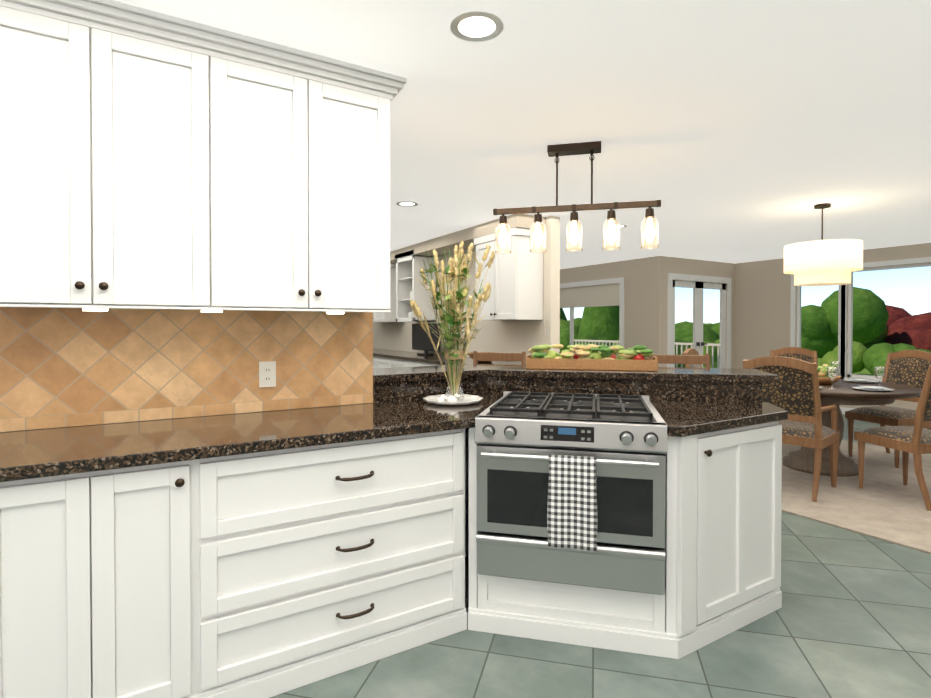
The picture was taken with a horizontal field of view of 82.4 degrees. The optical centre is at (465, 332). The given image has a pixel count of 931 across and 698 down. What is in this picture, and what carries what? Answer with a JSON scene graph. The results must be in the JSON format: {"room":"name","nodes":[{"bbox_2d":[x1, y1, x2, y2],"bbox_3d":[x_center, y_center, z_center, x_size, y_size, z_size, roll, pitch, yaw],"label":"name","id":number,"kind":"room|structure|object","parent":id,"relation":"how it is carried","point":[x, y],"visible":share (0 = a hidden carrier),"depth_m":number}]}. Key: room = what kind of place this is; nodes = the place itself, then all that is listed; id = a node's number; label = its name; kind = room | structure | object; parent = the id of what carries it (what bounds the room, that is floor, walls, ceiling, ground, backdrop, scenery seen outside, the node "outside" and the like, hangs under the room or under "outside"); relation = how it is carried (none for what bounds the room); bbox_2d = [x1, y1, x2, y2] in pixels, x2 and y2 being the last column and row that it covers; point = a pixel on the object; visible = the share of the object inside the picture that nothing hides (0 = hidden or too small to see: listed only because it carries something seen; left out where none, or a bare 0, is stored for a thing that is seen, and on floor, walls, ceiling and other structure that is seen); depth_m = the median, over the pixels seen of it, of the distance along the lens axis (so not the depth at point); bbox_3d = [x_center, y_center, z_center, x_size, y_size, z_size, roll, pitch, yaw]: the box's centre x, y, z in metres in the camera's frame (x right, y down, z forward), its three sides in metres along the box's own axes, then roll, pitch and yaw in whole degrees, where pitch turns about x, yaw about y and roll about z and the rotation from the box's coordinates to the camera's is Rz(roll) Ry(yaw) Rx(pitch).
{"room":"kitchen","nodes":[
{"label":"kitchen","id":0,"kind":"room"},
{"bbox_2d":[8,403,364,431],"bbox_3d":[-2.989,0.084,1.246,5.810,2.410,0.120,0,1,-31],"label":"wall","id":1,"kind":"structure","parent":0,"point":[186,417],"depth_m":2.25},
{"bbox_2d":[0,0,231,311],"bbox_3d":[-1.358,-0.575,1.951,0.850,0.963,0.348,0,1,-31],"label":"upper cabinet","id":2,"kind":"object","parent":1,"relation":"attached to","point":[150,159],"depth_m":1.83},
{"bbox_2d":[0,307,372,431],"bbox_3d":[-2.097,0.138,1.704,3.810,0.458,0.020,0,1,-31],"label":"backsplash","id":3,"kind":"structure","parent":1,"relation":"attached to","point":[64,367],"depth_m":2.23},
{"bbox_2d":[232,48,395,313],"bbox_3d":[-0.760,-0.579,2.315,0.790,0.963,0.348,0,1,-31],"label":"upper cabinet","id":4,"kind":"object","parent":1,"relation":"attached to","point":[311,148],"depth_m":2.18},
{"bbox_2d":[373,215,559,361],"bbox_3d":[-1.005,0.004,8.491,0.120,2.410,7.350,0,1,-31],"label":"wall","id":5,"kind":"structure","parent":0,"point":[551,286],"depth_m":5.36},
{"bbox_2d":[373,262,404,321],"bbox_3d":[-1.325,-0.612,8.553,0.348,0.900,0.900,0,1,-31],"label":"upper cabinet","id":6,"kind":"object","parent":5,"relation":"attached to","point":[397,269],"depth_m":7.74},
{"bbox_2d":[473,226,543,320],"bbox_3d":[0.449,-0.580,5.629,0.348,0.900,0.740,0,1,-31],"label":"upper cabinet","id":7,"kind":"object","parent":5,"relation":"attached to","point":[514,278],"depth_m":5.36},
{"bbox_2d":[115,0,930,268],"bbox_3d":[-0.278,-1.198,4.561,13.900,0.080,15.000,0,1,-31],"label":"ceiling","id":8,"kind":"structure","parent":0,"point":[734,131],"depth_m":2.74},
{"bbox_2d":[396,201,417,206],"bbox_3d":[-0.526,-1.158,4.797,0.199,0.003,0.199,0,1,35],"label":"recessed light","id":9,"kind":"object","parent":8,"relation":"in","point":[403,203],"depth_m":4.78},
{"bbox_2d":[450,11,503,41],"bbox_3d":[0.042,-1.127,1.963,0.199,0.003,0.199,0,1,-37],"label":"recessed light","id":10,"kind":"object","parent":8,"relation":"in","point":[476,26],"depth_m":1.96},
{"bbox_2d":[493,141,660,253],"bbox_3d":[0.667,-0.822,3.263,1.004,0.642,0.100,0,1,14],"label":"pendant chandelier","id":11,"kind":"object","parent":8,"relation":"hanging from","point":[581,148],"visible":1,"depth_m":3.24},
{"bbox_2d":[614,224,626,227],"bbox_3d":[1.679,-1.170,5.866,0.199,0.003,0.199,0,1,-37],"label":"recessed light","id":12,"kind":"object","parent":8,"relation":"in","point":[621,225],"depth_m":5.84},
{"bbox_2d":[784,203,862,285],"bbox_3d":[3.248,-0.798,4.846,0.600,0.724,0.600,0,1,-31],"label":"drum pendant light","id":13,"kind":"object","parent":8,"relation":"hanging from","point":[830,262],"visible":1,"depth_m":4.65},
{"bbox_2d":[373,377,761,556],"bbox_3d":[0.528,0.764,2.794,1.802,1.015,1.136,0,1,-31],"label":"wall","id":14,"kind":"structure","parent":0,"point":[651,389],"depth_m":2.87},
{"bbox_2d":[373,364,778,382],"bbox_3d":[0.579,0.233,2.936,2.039,0.040,1.475,0,1,-31],"label":"bar","id":15,"kind":"object","parent":14,"relation":"on","point":[395,374],"visible":0.75,"depth_m":2.89},
{"bbox_2d":[526,344,657,370],"bbox_3d":[0.721,0.138,3.076,0.722,0.140,0.172,0,1,14],"label":"fruit tray","id":16,"kind":"object","parent":15,"relation":"on","point":[587,357],"visible":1,"depth_m":3.02},
{"bbox_2d":[270,414,930,697],"bbox_3d":[-0.278,1.282,4.589,13.900,0.060,15.000,0,1,-31],"label":"floor","id":17,"kind":"structure","parent":0,"point":[851,618],"depth_m":2.10},
{"bbox_2d":[0,482,7,697],"bbox_3d":[-1.634,0.848,1.642,0.411,0.874,0.618,0,1,-31],"label":"base cabinet","id":18,"kind":"object","parent":17,"relation":"on","point":[3,639],"depth_m":1.50},
{"bbox_2d":[4,468,119,697],"bbox_3d":[-1.406,0.846,1.780,0.411,0.874,0.618,0,1,-31],"label":"base cabinet","id":19,"kind":"object","parent":17,"relation":"on","point":[62,532],"depth_m":1.56},
{"bbox_2d":[120,459,199,697],"bbox_3d":[-1.186,0.845,1.913,0.339,0.874,0.618,0,1,-31],"label":"base cabinet","id":20,"kind":"object","parent":17,"relation":"on","point":[160,503],"depth_m":1.69},
{"bbox_2d":[200,428,466,697],"bbox_3d":[-0.626,0.841,2.253,1.114,0.874,0.618,0,1,-31],"label":"base cabinet","id":21,"kind":"object","parent":17,"relation":"on","point":[267,574],"depth_m":1.97},
{"bbox_2d":[0,394,502,481],"bbox_3d":[-1.190,0.386,1.883,5.543,0.039,0.660,0,1,-31],"label":"countertop","id":22,"kind":"structure","parent":21,"relation":"on","point":[35,453],"depth_m":1.93},
{"bbox_2d":[410,241,494,405],"bbox_3d":[-0.073,-0.054,2.748,0.420,0.820,0.462,0,1,-31],"label":"flower arrangement","id":23,"kind":"object","parent":22,"relation":"on","point":[452,314],"visible":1,"depth_m":2.71},
{"bbox_2d":[373,356,376,367],"bbox_3d":[-1.117,0.777,7.964,0.618,0.875,0.576,0,1,-31],"label":"base cabinet","id":24,"kind":"object","parent":17,"relation":"on","point":[374,357],"depth_m":7.69},
{"bbox_2d":[377,356,388,367],"bbox_3d":[-0.884,0.781,7.579,0.618,0.875,0.576,0,1,-31],"label":"base cabinet","id":25,"kind":"object","parent":17,"relation":"on","point":[382,361],"depth_m":7.44},
{"bbox_2d":[373,348,520,364],"bbox_3d":[-0.695,0.327,7.250,0.632,0.039,4.800,0,1,-31],"label":"countertop","id":26,"kind":"structure","parent":25,"relation":"on","point":[421,357],"depth_m":6.71},
{"bbox_2d":[389,360,404,367],"bbox_3d":[-0.650,0.785,7.194,0.618,0.875,0.576,0,1,-31],"label":"base cabinet","id":27,"kind":"object","parent":17,"relation":"on","point":[392,363],"depth_m":7.04},
{"bbox_2d":[405,360,420,366],"bbox_3d":[-0.417,0.790,6.809,0.618,0.875,0.576,0,1,-31],"label":"base cabinet","id":28,"kind":"object","parent":17,"relation":"on","point":[408,363],"depth_m":6.63},
{"bbox_2d":[421,364,436,365],"bbox_3d":[-0.183,0.794,6.425,0.618,0.875,0.576,0,1,-31],"label":"base cabinet","id":29,"kind":"object","parent":17,"relation":"on","point":[421,364],"depth_m":6.25},
{"bbox_2d":[473,351,525,364],"bbox_3d":[0.201,0.704,3.775,0.480,1.119,0.482,0,1,14],"label":"bar stool","id":30,"kind":"object","parent":17,"relation":"on","point":[521,357],"visible":0.23,"depth_m":3.96},
{"bbox_2d":[468,427,711,658],"bbox_3d":[0.354,0.839,2.462,0.756,0.874,1.168,0,1,-31],"label":"base cabinet","id":31,"kind":"object","parent":17,"relation":"on","point":[675,624],"depth_m":2.15},
{"bbox_2d":[474,391,667,594],"bbox_3d":[0.488,0.675,2.464,0.759,0.700,0.797,0,1,14],"label":"range","id":32,"kind":"object","parent":31,"relation":"in","point":[571,488],"visible":1,"depth_m":2.13},
{"bbox_2d":[649,354,709,367],"bbox_3d":[1.425,0.707,3.475,0.480,1.119,0.482,0,1,14],"label":"bar stool","id":33,"kind":"object","parent":17,"relation":"on","point":[684,359],"visible":0.02,"depth_m":3.66},
{"bbox_2d":[712,423,767,641],"bbox_3d":[0.821,0.835,2.745,0.445,0.874,1.168,0,1,-31],"label":"base cabinet","id":34,"kind":"object","parent":17,"relation":"on","point":[723,535],"depth_m":2.28},
{"bbox_2d":[649,399,787,436],"bbox_3d":[1.057,0.379,2.522,1.037,0.039,0.577,0,1,-31],"label":"countertop","id":35,"kind":"structure","parent":34,"relation":"on","point":[683,418],"depth_m":2.37},
{"bbox_2d":[768,421,781,613],"bbox_3d":[1.085,0.837,2.558,0.912,0.874,0.573,0,1,-31],"label":"base cabinet","id":36,"kind":"object","parent":17,"relation":"on","point":[774,429],"depth_m":2.43},
{"bbox_2d":[781,440,930,553],"bbox_3d":[3.271,1.243,4.870,2.940,0.012,3.700,0,1,-31],"label":"rug","id":37,"kind":"object","parent":17,"relation":"on","point":[885,504],"visible":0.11,"depth_m":3.97},
{"bbox_2d":[682,348,701,367],"bbox_3d":[2.568,0.702,5.408,0.585,1.065,0.498,1,1,39],"label":"dining chair","id":38,"kind":"object","parent":37,"relation":"on","point":[690,351],"visible":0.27,"depth_m":5.51},
{"bbox_2d":[743,356,839,501],"bbox_3d":[2.603,0.715,4.276,0.585,1.065,0.561,-1,1,-42],"label":"dining chair","id":39,"kind":"object","parent":37,"relation":"on","point":[794,392],"visible":0.56,"depth_m":4.05},
{"bbox_2d":[770,347,817,366],"bbox_3d":[3.565,0.699,5.697,0.498,1.065,0.585,0,1,21],"label":"dining chair","id":40,"kind":"object","parent":37,"relation":"on","point":[797,353],"visible":0.27,"depth_m":5.91},
{"bbox_2d":[783,361,921,476],"bbox_3d":[3.248,0.761,4.863,1.400,0.950,1.400,0,1,-31],"label":"dining table","id":41,"kind":"object","parent":37,"relation":"on","point":[836,390],"visible":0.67,"depth_m":4.64},
{"bbox_2d":[845,350,930,467],"bbox_3d":[4.120,0.705,5.133,0.585,1.065,0.498,0,1,-17],"label":"dining chair","id":42,"kind":"object","parent":37,"relation":"on","point":[907,367],"visible":0.77,"depth_m":5.14},
{"bbox_2d":[854,364,930,510],"bbox_3d":[3.415,0.718,4.026,0.498,1.065,0.585,0,1,-11],"label":"dining chair","id":43,"kind":"object","parent":37,"relation":"on","point":[915,440],"visible":1,"depth_m":3.87},
{"bbox_2d":[560,257,652,357],"bbox_3d":[1.503,-0.024,10.989,0.120,2.410,5.879,0,1,-31],"label":"wall","id":44,"kind":"structure","parent":0,"point":[637,274],"depth_m":8.79},
{"bbox_2d":[560,277,623,352],"bbox_3d":[1.989,-0.054,10.102,0.130,1.770,2.680,0,1,-31],"label":"window","id":45,"kind":"structure","parent":44,"relation":"in","point":[598,293],"depth_m":9.55},
{"bbox_2d":[653,256,734,368],"bbox_3d":[3.854,-0.001,8.907,1.980,2.410,0.120,0,1,-31],"label":"wall","id":46,"kind":"structure","parent":0,"point":[663,266],"depth_m":8.44},
{"bbox_2d":[667,273,731,367],"bbox_3d":[3.908,0.129,8.888,1.670,2.150,0.090,0,1,-31],"label":"french door","id":47,"kind":"structure","parent":46,"relation":"in","point":[674,280],"depth_m":8.88},
{"bbox_2d":[734,243,930,409],"bbox_3d":[7.086,0.036,5.604,0.120,2.410,9.120,0,1,-31],"label":"wall","id":48,"kind":"structure","parent":0,"point":[762,296],"depth_m":8.87},
{"bbox_2d":[840,407,853,413],"bbox_3d":[7.058,1.192,5.530,0.020,0.100,9.000,0,1,-31],"label":"baseboard","id":49,"kind":"structure","parent":48,"relation":"attached to","point":[843,409],"depth_m":7.88},
{"bbox_2d":[790,257,930,381],"bbox_3d":[6.236,-0.124,6.917,0.130,1.740,3.830,0,1,-31],"label":"window","id":50,"kind":"structure","parent":48,"relation":"in","point":[923,262],"depth_m":7.88},
{"label":"outside","id":51,"kind":"structure","parent":0,"visible":0},
{"bbox_2d":[574,339,719,367],"bbox_3d":[3.119,0.855,11.979,3.620,1.230,5.880,0,1,-31],"label":"railing","id":52,"kind":"object","parent":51,"point":[676,344],"visible":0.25,"depth_m":12.27},
{"bbox_2d":[574,352,872,375],"bbox_3d":[30.379,1.240,38.982,130.000,0.100,150.000,0,1,-31],"label":"ground","id":53,"kind":"structure","parent":51,"point":[864,371],"depth_m":18.75},
{"bbox_2d":[560,287,930,375],"bbox_3d":[15.428,-0.429,46.924,63.240,15.580,69.922,0,1,-31],"label":"trees","id":54,"kind":"object","parent":53,"relation":"on","point":[881,330],"visible":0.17,"depth_m":26.95}
]}

